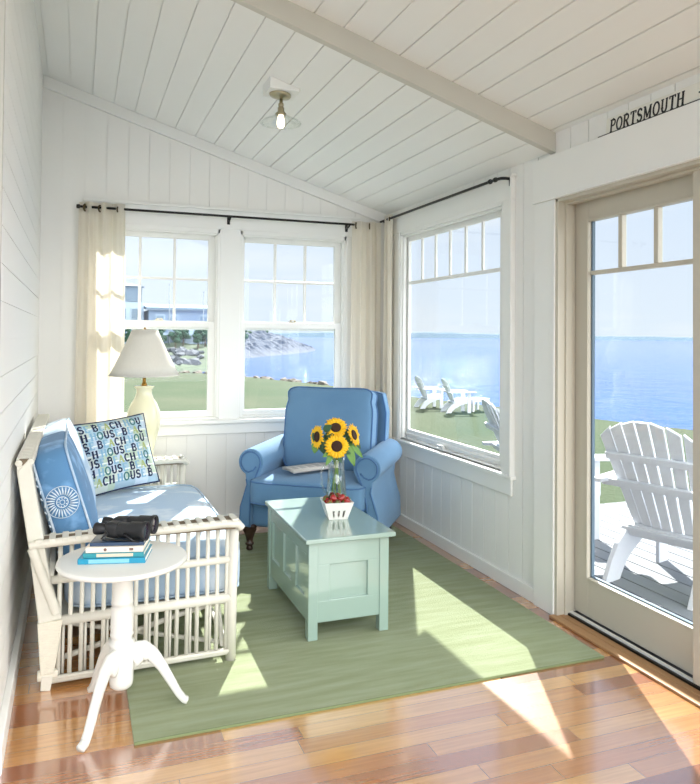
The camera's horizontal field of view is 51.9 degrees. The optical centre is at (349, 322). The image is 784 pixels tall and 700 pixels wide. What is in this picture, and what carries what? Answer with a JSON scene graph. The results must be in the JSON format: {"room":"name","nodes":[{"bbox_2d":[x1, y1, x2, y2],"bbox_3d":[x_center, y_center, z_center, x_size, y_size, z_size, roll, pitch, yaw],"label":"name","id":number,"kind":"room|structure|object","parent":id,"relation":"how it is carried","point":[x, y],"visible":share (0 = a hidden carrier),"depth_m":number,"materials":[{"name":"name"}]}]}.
{"room":"sunroom","nodes":[
{"label":"sunroom","id":0,"kind":"room"},
{"bbox_2d":[0,0,42,710],"bbox_3d":[-1.662,-0.133,3.532,0.151,3.160,2.680,1,-1,-21],"label":"wall","id":1,"kind":"structure","parent":0,"point":[23,75],"depth_m":2.97,"materials":[{"name":"paint"}]},
{"bbox_2d":[0,0,5,310],"bbox_3d":[-1.194,-0.171,2.269,0.168,3.200,0.017,1,-1,-21],"label":"trim","id":2,"kind":"structure","parent":1,"relation":"attached to","point":[2,2],"depth_m":2.30,"materials":[{"name":"white wood"}]},
{"bbox_2d":[0,562,32,775],"bbox_3d":[-1.591,1.403,3.517,0.026,0.090,2.680,1,-1,-21],"label":"baseboard","id":3,"kind":"structure","parent":1,"relation":"attached to","point":[9,692],"depth_m":2.81,"materials":[{"name":"paint"}]},
{"bbox_2d":[38,87,383,514],"bbox_3d":[-0.934,-0.114,5.310,2.805,3.196,0.130,1,-1,-21],"label":"wall","id":4,"kind":"structure","parent":0,"point":[88,151],"depth_m":5.00,"materials":[{"name":"paint"}]},
{"bbox_2d":[124,224,219,420],"bbox_3d":[-1.366,0.003,5.134,0.842,1.377,0.150,1,-1,-21],"label":"window","id":5,"kind":"structure","parent":4,"relation":"in","point":[212,236],"depth_m":5.20,"materials":[{"name":"paint"}]},
{"bbox_2d":[43,75,386,223],"bbox_3d":[-0.884,-1.220,5.262,2.515,0.850,0.024,1,-1,-21],"label":"trim","id":6,"kind":"structure","parent":4,"relation":"attached to","point":[49,83],"depth_m":5.19,"materials":[{"name":"paint"}]},
{"bbox_2d":[76,203,354,231],"bbox_3d":[-0.906,-0.754,5.180,1.992,0.071,0.105,1,-1,-21],"label":"curtain rod","id":7,"kind":"object","parent":4,"relation":"attached to","point":[229,217],"visible":0.98,"depth_m":5.16,"materials":[{"name":"black metal"}]},
{"bbox_2d":[74,201,124,424],"bbox_3d":[-1.682,0.323,4.844,0.316,2.270,0.065,1,-1,-23],"label":"curtain","id":8,"kind":"object","parent":7,"relation":"hanging from","point":[100,312],"visible":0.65,"depth_m":4.85,"materials":[{"name":"beige fabric"}]},
{"bbox_2d":[350,221,380,391],"bbox_3d":[0.121,0.353,5.526,0.249,2.263,0.055,1,-1,-23],"label":"curtain","id":9,"kind":"object","parent":7,"relation":"hanging from","point":[365,328],"visible":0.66,"depth_m":5.53,"materials":[{"name":"beige fabric"}]},
{"bbox_2d":[157,417,284,436],"bbox_3d":[-0.893,0.752,5.244,2.020,0.107,0.120,1,-1,-21],"label":"trim","id":10,"kind":"structure","parent":4,"relation":"attached to","point":[271,424],"depth_m":5.20,"materials":[{"name":"paint"}]},
{"bbox_2d":[83,198,360,236],"bbox_3d":[-0.871,-0.757,5.253,2.025,0.156,0.037,1,-1,-21],"label":"trim","id":11,"kind":"structure","parent":4,"relation":"attached to","point":[131,217],"depth_m":5.25,"materials":[{"name":"paint"}]},
{"bbox_2d":[218,229,351,418],"bbox_3d":[-0.884,0.012,5.244,2.015,1.382,0.025,1,-1,-21],"label":"trim","id":12,"kind":"structure","parent":4,"relation":"attached to","point":[230,240],"depth_m":5.24,"materials":[{"name":"paint"}]},
{"bbox_2d":[239,231,346,417],"bbox_3d":[-0.447,0.016,5.482,0.832,1.377,0.150,1,-1,-21],"label":"window","id":13,"kind":"structure","parent":4,"relation":"in","point":[339,244],"depth_m":5.49,"materials":[{"name":"paint"}]},
{"bbox_2d":[0,522,699,783],"bbox_3d":[-1.132,1.481,1.770,5.575,0.120,6.550,1,-1,-21],"label":"floor","id":14,"kind":"structure","parent":0,"point":[599,721],"depth_m":2.50,"materials":[{"name":"brown wood"}]},
{"bbox_2d":[55,540,188,752],"bbox_3d":[-0.833,1.150,2.647,0.474,0.576,0.462,1,-1,-21],"label":"pedestal table","id":15,"kind":"object","parent":14,"relation":"on","point":[117,657],"visible":0.98,"depth_m":2.61,"materials":[{"name":"white paint"}]},
{"bbox_2d":[77,544,151,564],"bbox_3d":[-0.861,0.852,2.651,0.235,0.020,0.165,1,-1,-7],"label":"book","id":16,"kind":"object","parent":15,"relation":"on","point":[113,560],"visible":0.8,"depth_m":2.57,"materials":[{"name":"blue paper"}]},
{"bbox_2d":[83,540,150,557],"bbox_3d":[-0.857,0.834,2.657,0.212,0.016,0.158,1,-1,-7],"label":"book","id":17,"kind":"object","parent":16,"relation":"on","point":[109,554],"visible":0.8,"depth_m":2.58,"materials":[{"name":"paper"}]},
{"bbox_2d":[86,538,149,552],"bbox_3d":[-0.855,0.815,2.660,0.200,0.020,0.153,1,-1,-7],"label":"book","id":18,"kind":"object","parent":17,"relation":"on","point":[131,548],"visible":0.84,"depth_m":2.59,"materials":[{"name":"white paper"}]},
{"bbox_2d":[90,534,145,545],"bbox_3d":[-0.849,0.799,2.667,0.190,0.012,0.145,1,-1,-7],"label":"book","id":19,"kind":"object","parent":18,"relation":"on","point":[97,541],"visible":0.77,"depth_m":2.60,"materials":[{"name":"blue paper"}]},
{"bbox_2d":[93,515,158,541],"bbox_3d":[-0.833,0.755,2.659,0.203,0.074,0.156,0,-1,7],"label":"binoculars","id":20,"kind":"object","parent":19,"relation":"on","point":[134,528],"visible":1,"depth_m":2.62,"materials":[{"name":"black plastic"}]},
{"bbox_2d":[15,414,244,690],"bbox_3d":[-1.155,0.990,3.711,0.932,0.933,1.716,1,-1,-21],"label":"settee","id":21,"kind":"object","parent":14,"relation":"on","point":[61,507],"visible":0.87,"depth_m":3.01,"materials":[{"name":"paint"}]},
{"bbox_2d":[34,431,98,554],"bbox_3d":[-1.296,0.778,3.295,0.282,0.520,0.669,1,-1,-21],"label":"cushion","id":22,"kind":"object","parent":21,"relation":"on","point":[66,501],"depth_m":3.00,"materials":[{"name":"blue fabric"}]},
{"bbox_2d":[35,478,79,552],"bbox_3d":[-1.215,0.766,2.965,0.188,0.375,0.006,1,-1,-21],"label":"print","id":23,"kind":"object","parent":22,"relation":"attached to","point":[60,496],"depth_m":2.98},
{"bbox_2d":[43,418,95,502],"bbox_3d":[-1.510,0.786,3.861,0.282,0.520,0.546,1,-1,-21],"label":"cushion","id":24,"kind":"object","parent":21,"relation":"on","point":[64,424],"depth_m":3.75,"materials":[{"name":"blue fabric"}]},
{"bbox_2d":[73,413,159,495],"bbox_3d":[-1.389,0.778,4.272,0.488,0.447,0.230,1,-1,-40],"label":"throw pillow","id":25,"kind":"object","parent":21,"relation":"on","point":[118,452],"visible":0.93,"depth_m":4.22,"materials":[{"name":"fabric"}]},
{"bbox_2d":[65,486,239,605],"bbox_3d":[-1.073,1.094,3.741,0.750,0.204,1.525,1,-1,-21],"label":"seat cushion","id":26,"kind":"object","parent":21,"relation":"on","point":[170,503],"depth_m":3.69,"materials":[{"name":"blue fabric"}]},
{"bbox_2d":[154,455,169,483],"bbox_3d":[-1.380,1.186,4.733,0.350,0.568,0.310,1,-1,-21],"label":"end table","id":27,"kind":"object","parent":14,"relation":"on","point":[161,466],"visible":0.09,"depth_m":4.66,"materials":[{"name":"white paint"}]},
{"bbox_2d":[108,328,179,457],"bbox_3d":[-1.355,0.466,4.736,0.454,0.872,0.454,1,-1,-21],"label":"table lamp","id":28,"kind":"object","parent":27,"relation":"on","point":[144,354],"visible":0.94,"depth_m":4.64,"materials":[{"name":"white fabric"}]},
{"bbox_2d":[141,378,146,385],"bbox_3d":[-1.354,0.358,4.738,0.036,0.116,0.036,1,-1,-21],"label":"socket","id":29,"kind":"object","parent":28,"relation":"attached to","point":[144,383],"depth_m":4.73,"materials":[{"name":"gold metal"}]},
{"bbox_2d":[126,525,603,745],"bbox_3d":[-0.227,1.461,3.917,1.990,0.011,2.401,1,-1,-21],"label":"rug","id":30,"kind":"object","parent":14,"relation":"on","point":[448,627],"visible":0.56,"depth_m":3.16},
{"bbox_2d":[239,386,401,549],"bbox_3d":[-0.176,0.955,4.813,0.943,1.034,0.824,0,-1,16],"label":"armchair","id":31,"kind":"object","parent":30,"relation":"on","point":[371,484],"visible":0.73,"depth_m":4.76,"materials":[{"name":"blue fabric"}]},
{"bbox_2d":[250,466,365,509],"bbox_3d":[-0.209,1.077,4.703,0.758,0.208,0.599,0,-1,16],"label":"seat cushion","id":32,"kind":"object","parent":31,"relation":"on","point":[273,482],"depth_m":4.48,"materials":[{"name":"blue fabric"}]},
{"bbox_2d":[282,462,334,473],"bbox_3d":[-0.267,0.945,4.709,0.327,0.028,0.157,1,-1,-35],"label":"newspaper","id":33,"kind":"object","parent":31,"relation":"on","point":[302,468],"visible":0.94,"depth_m":4.67,"materials":[{"name":"white paper"}]},
{"bbox_2d":[284,388,376,470],"bbox_3d":[-0.135,0.734,4.954,0.622,0.572,0.265,0,-1,16],"label":"cushion","id":34,"kind":"object","parent":31,"relation":"on","point":[306,408],"depth_m":4.88,"materials":[{"name":"blue fabric"}]},
{"bbox_2d":[265,496,395,641],"bbox_3d":[-0.136,1.220,3.690,0.446,0.468,0.820,1,-1,-21],"label":"coffee table","id":35,"kind":"object","parent":30,"relation":"on","point":[330,570],"visible":0.89,"depth_m":3.38,"materials":[{"name":"green paint"}]},
{"bbox_2d":[320,497,353,519],"bbox_3d":[-0.068,0.942,3.650,0.147,0.088,0.147,1,-1,-13],"label":"basket","id":36,"kind":"object","parent":35,"relation":"on","point":[331,510],"visible":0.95,"depth_m":3.59,"materials":[{"name":"white ceramic"}]},
{"bbox_2d":[330,494,336,501],"bbox_3d":[-0.083,0.878,3.618,0.045,0.040,0.034,0,-1,18],"label":"strawberry","id":37,"kind":"object","parent":36,"relation":"in","point":[333,497],"visible":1,"depth_m":3.60,"materials":[{"name":"red plant"}]},
{"bbox_2d":[338,494,345,500],"bbox_3d":[-0.041,0.879,3.627,0.047,0.038,0.035,1,-1,-37],"label":"strawberry","id":38,"kind":"object","parent":36,"relation":"in","point":[341,497],"visible":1,"depth_m":3.61,"materials":[{"name":"red plant"}]},
{"bbox_3d":[-0.094,0.857,3.882,0.154,0.265,0.112,1,-1,-21],"label":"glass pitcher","id":39,"kind":"object","parent":35,"relation":"on","visible":0},
{"bbox_2d":[310,424,340,493],"bbox_3d":[-0.116,0.760,3.851,0.176,0.433,0.124,1,-1,-21],"label":"sunflower","id":40,"kind":"object","parent":39,"relation":"in","point":[318,442],"visible":0.96,"depth_m":3.85,"materials":[{"name":"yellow plant"}]},
{"bbox_2d":[324,418,347,492],"bbox_3d":[-0.069,0.746,3.889,0.162,0.464,0.086,1,-1,-21],"label":"sunflower","id":41,"kind":"object","parent":39,"relation":"in","point":[339,427],"visible":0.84,"depth_m":3.89,"materials":[{"name":"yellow plant"}]},
{"bbox_2d":[322,434,350,492],"bbox_3d":[-0.061,0.783,3.823,0.111,0.389,0.142,0,-1,40],"label":"sunflower","id":42,"kind":"object","parent":39,"relation":"in","point":[337,446],"visible":0.98,"depth_m":3.81,"materials":[{"name":"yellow plant"}]},
{"bbox_2d":[332,423,362,491],"bbox_3d":[-0.015,0.763,3.885,0.173,0.431,0.104,1,-1,-21],"label":"sunflower","id":43,"kind":"object","parent":39,"relation":"in","point":[353,438],"visible":0.9,"depth_m":3.89,"materials":[{"name":"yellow plant"}]},
{"bbox_2d":[34,0,699,214],"bbox_3d":[-0.311,-1.478,3.009,3.305,1.225,4.910,1,-1,-21],"label":"ceiling","id":44,"kind":"structure","parent":0,"point":[353,131],"depth_m":3.62,"materials":[{"name":"paint"}]},
{"bbox_2d":[263,76,299,127],"bbox_3d":[-0.374,-1.179,3.901,0.224,0.250,0.224,1,-1,-21],"label":"ceiling light","id":45,"kind":"object","parent":44,"relation":"attached to","point":[274,88],"visible":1,"depth_m":3.87,"materials":[{"name":"paint"}]},
{"bbox_2d":[275,99,285,116],"bbox_3d":[-0.374,-1.172,3.901,0.060,0.092,0.060,1,-1,-21],"label":"socket","id":46,"kind":"object","parent":45,"relation":"attached to","point":[280,113],"depth_m":3.89,"materials":[{"name":"gold metal"}]},
{"bbox_2d":[231,0,555,153],"bbox_3d":[-0.210,-1.356,3.232,2.695,0.933,0.042,1,-1,-21],"label":"ceiling beam","id":47,"kind":"structure","parent":44,"relation":"attached to","point":[286,13],"depth_m":3.38,"materials":[{"name":"paint"}]},
{"bbox_2d":[387,73,699,585],"bbox_3d":[1.143,0.238,3.493,0.065,2.465,4.730,1,-1,-21],"label":"wall","id":48,"kind":"structure","parent":0,"point":[496,527],"depth_m":3.99,"materials":[{"name":"paint"}]},
{"bbox_2d":[380,177,509,222],"bbox_3d":[0.570,-0.785,4.815,0.077,0.060,1.737,1,-1,-21],"label":"curtain rod","id":49,"kind":"object","parent":48,"relation":"attached to","point":[495,179],"visible":0.87,"depth_m":4.49,"materials":[{"name":"black metal"}]},
{"bbox_2d":[383,214,392,438],"bbox_3d":[0.282,0.332,5.467,0.060,2.306,0.143,1,-1,-21],"label":"curtain","id":50,"kind":"object","parent":49,"relation":"hanging from","point":[388,225],"visible":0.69,"depth_m":5.43,"materials":[{"name":"beige fabric"}]},
{"bbox_2d":[398,201,502,470],"bbox_3d":[0.655,0.086,4.754,0.080,1.544,1.412,1,-1,-21],"label":"window","id":51,"kind":"structure","parent":48,"relation":"in","point":[490,212],"depth_m":4.95,"materials":[{"name":"paint"}]},
{"bbox_2d":[392,437,515,496],"bbox_3d":[0.636,0.917,4.737,0.084,0.119,1.625,1,-1,-21],"label":"trim","id":52,"kind":"structure","parent":48,"relation":"attached to","point":[493,479],"depth_m":4.52,"materials":[{"name":"paint"}]},
{"bbox_2d":[393,173,516,475],"bbox_3d":[0.602,0.023,4.790,0.035,1.690,1.725,1,-1,-21],"label":"trim","id":53,"kind":"structure","parent":48,"relation":"attached to","point":[489,194],"depth_m":4.07,"materials":[{"name":"paint"}]},
{"bbox_2d":[395,513,532,602],"bbox_3d":[0.619,1.448,4.713,0.019,0.078,2.005,1,-1,-21],"label":"baseboard","id":54,"kind":"structure","parent":48,"relation":"attached to","point":[511,582],"depth_m":4.37,"materials":[{"name":"paint"}]},
{"bbox_2d":[533,100,699,614],"bbox_3d":[1.325,0.298,2.855,0.045,2.325,2.010,1,-1,-21],"label":"trim","id":55,"kind":"structure","parent":48,"relation":"attached to","point":[671,138],"depth_m":3.63,"materials":[{"name":"paint"}]},
{"bbox_2d":[598,82,699,137],"bbox_3d":[1.357,-0.904,2.825,0.030,0.080,1.100,1,-1,-21],"label":"sign board","id":56,"kind":"object","parent":55,"relation":"on","point":[689,94],"visible":0.98,"depth_m":3.02,"materials":[{"name":"white wood"}]},
{"bbox_2d":[549,159,699,707],"bbox_3d":[1.393,0.410,2.837,0.185,2.102,1.732,1,-1,-21],"label":"door","id":57,"kind":"structure","parent":48,"relation":"in","point":[653,640],"depth_m":3.54,"materials":[{"name":"paint"}]},
{"bbox_2d":[693,170,699,685],"bbox_3d":[1.552,0.400,2.459,0.044,2.049,0.912,1,-1,-21],"label":"door","id":58,"kind":"structure","parent":57,"relation":"attached to","point":[696,174],"depth_m":2.86,"materials":[{"name":"paint"}]},
{"label":"outside","id":59,"kind":"structure","parent":0,"visible":0},
{"bbox_2d":[269,332,692,340],"bbox_3d":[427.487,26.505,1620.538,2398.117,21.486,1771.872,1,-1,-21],"label":"shore","id":60,"kind":"structure","parent":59,"point":[294,334],"depth_m":1917.54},
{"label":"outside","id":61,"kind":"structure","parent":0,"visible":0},
{"bbox_2d":[202,337,692,429],"bbox_3d":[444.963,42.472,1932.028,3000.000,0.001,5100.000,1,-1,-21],"label":"sea","id":62,"kind":"structure","parent":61,"point":[649,381],"depth_m":111.14,"materials":[{"name":"liquid"}]},
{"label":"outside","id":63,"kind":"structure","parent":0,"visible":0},
{"bbox_2d":[124,373,692,503],"bbox_3d":[-15.289,2.607,7.812,67.000,0.600,75.500,1,-1,-21],"label":"lawn","id":64,"kind":"structure","parent":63,"point":[186,391],"depth_m":22.57,"materials":[{"name":"green plant"}]},
{"bbox_2d":[414,376,443,408],"bbox_3d":[2.534,2.207,23.089,0.907,1.027,0.884,1,-1,-17],"label":"chair","id":65,"kind":"object","parent":64,"relation":"on","point":[427,399],"visible":0.96,"depth_m":22.89,"materials":[{"name":"white wood"}]},
{"bbox_2d":[441,378,474,412],"bbox_3d":[3.225,2.190,21.815,0.907,1.027,0.884,1,-1,-11],"label":"chair","id":66,"kind":"object","parent":64,"relation":"on","point":[452,403],"visible":1,"depth_m":21.59,"materials":[{"name":"white wood"}]},
{"bbox_2d":[471,397,489,411],"bbox_3d":[3.885,2.525,22.286,0.720,0.385,0.542,1,-1,-33],"label":"patio table","id":67,"kind":"object","parent":64,"relation":"on","point":[477,400],"visible":0.54,"depth_m":22.19,"materials":[{"name":"white wood"}]},
{"bbox_2d":[594,502,692,621],"bbox_3d":[3.220,2.053,3.788,3.940,0.880,5.860,1,-1,-21],"label":"deck","id":68,"kind":"object","parent":64,"relation":"on","point":[668,584],"visible":0.06,"depth_m":4.74,"materials":[{"name":"white paint"}]},
{"bbox_2d":[482,398,609,539],"bbox_3d":[1.506,1.118,5.698,0.907,1.027,0.884,1,-1,-2],"label":"chair","id":69,"kind":"object","parent":68,"relation":"on","point":[492,414],"visible":0.16,"depth_m":5.47,"materials":[{"name":"white wood"}]},
{"bbox_2d":[595,421,692,610],"bbox_3d":[2.059,1.102,4.495,0.907,1.027,0.884,1,-1,-38],"label":"chair","id":70,"kind":"object","parent":68,"relation":"on","point":[661,512],"visible":0.91,"depth_m":4.35,"materials":[{"name":"white wood"}]},
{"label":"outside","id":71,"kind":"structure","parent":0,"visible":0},
{"bbox_2d":[245,330,315,357],"bbox_3d":[-31.706,5.956,216.403,80.872,8.414,114.398,1,-1,-21],"label":"rocky headland","id":72,"kind":"structure","parent":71,"point":[259,343],"depth_m":201.59,"materials":[{"name":"grey stone"}]},
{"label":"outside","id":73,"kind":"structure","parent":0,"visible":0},
{"bbox_3d":[-13.721,4.248,11.119,72.318,3.700,80.619,1,-1,-21],"label":"bank","id":74,"kind":"object","parent":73,"visible":0},
{"bbox_2d":[178,370,328,384],"bbox_3d":[-7.438,2.975,38.247,25.614,0.543,5.694,0,-1,34],"label":"rocks","id":75,"kind":"object","parent":74,"relation":"on","point":[184,371],"visible":0.06,"depth_m":36.28},
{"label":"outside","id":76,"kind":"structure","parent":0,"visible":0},
{"bbox_2d":[164,342,206,372],"bbox_3d":[-34.212,3.861,58.376,57.400,4.520,46.500,1,-1,-21],"label":"terrain","id":77,"kind":"structure","parent":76,"point":[203,367],"depth_m":58.34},
{"bbox_2d":[125,329,130,341],"bbox_3d":[-21.530,1.407,69.870,1.190,2.436,1.043,0,-1,18],"label":"evergreen tree","id":78,"kind":"object","parent":77,"relation":"on","point":[128,331],"visible":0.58,"depth_m":69.59,"materials":[{"name":"green plant"}]},
{"bbox_2d":[125,283,144,342],"bbox_3d":[-28.264,-1.098,83.418,7.900,7.000,8.800,1,-1,-21],"label":"house","id":79,"kind":"structure","parent":77,"relation":"on","point":[131,290],"depth_m":80.55,"materials":[{"name":"stone"}]},
{"bbox_2d":[159,329,166,341],"bbox_3d":[-19.309,1.552,73.540,1.012,2.310,1.427,0,-1,12],"label":"evergreen tree","id":80,"kind":"object","parent":77,"relation":"on","point":[161,331],"visible":0.62,"depth_m":73.29,"materials":[{"name":"green plant"}]},
{"bbox_2d":[168,284,170,344],"bbox_3d":[-19.118,-0.666,76.179,0.180,6.940,0.171,1,-1,-21],"label":"flagpole","id":81,"kind":"object","parent":77,"relation":"on","point":[169,284],"visible":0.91,"depth_m":76.13,"materials":[{"name":"white metal"}]},
{"bbox_2d":[167,329,181,347],"bbox_3d":[-17.364,1.362,71.384,1.411,2.648,1.795,0,-1,7],"label":"evergreen tree","id":82,"kind":"object","parent":77,"relation":"on","point":[175,337],"visible":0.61,"depth_m":71.12,"materials":[{"name":"green plant"}]},
{"bbox_2d":[144,304,206,343],"bbox_3d":[-18.802,0.086,83.655,10.000,4.800,9.020,1,-1,-21],"label":"house","id":83,"kind":"structure","parent":77,"relation":"on","point":[154,311],"depth_m":80.65,"materials":[{"name":"stone"}]},
{"bbox_2d":[166,346,203,364],"bbox_3d":[-21.400,2.739,55.159,22.939,1.746,18.386,1,-1,-21],"label":"boulders","id":84,"kind":"object","parent":77,"relation":"on","point":[181,351],"visible":0.15,"depth_m":58.98,"materials":[{"name":"grey stone"}]},
{"bbox_2d":[180,330,190,345],"bbox_3d":[-17.247,1.259,74.311,1.461,2.957,1.690,0,-1,21],"label":"evergreen tree","id":85,"kind":"object","parent":77,"relation":"on","point":[185,334],"visible":0.43,"depth_m":73.92,"materials":[{"name":"green plant"}]},
{"bbox_2d":[192,330,203,348],"bbox_3d":[-15.301,1.540,72.210,1.111,2.355,1.230,0,-1,24],"label":"evergreen tree","id":86,"kind":"object","parent":77,"relation":"on","point":[198,334],"visible":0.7,"depth_m":72.02,"materials":[{"name":"green plant"}]},
{"bbox_2d":[202,291,203,343],"bbox_3d":[-16.394,-0.320,80.413,0.180,6.440,0.171,1,-1,-21],"label":"flagpole","id":87,"kind":"object","parent":77,"relation":"on","point":[203,291],"visible":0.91,"depth_m":80.39,"materials":[{"name":"white metal"}]},
{"bbox_2d":[201,330,206,345],"bbox_3d":[-15.112,1.435,75.339,1.251,2.678,1.494,0,-1,34],"label":"evergreen tree","id":88,"kind":"object","parent":77,"relation":"on","point":[204,337],"visible":0.3,"depth_m":74.97,"materials":[{"name":"green plant"}]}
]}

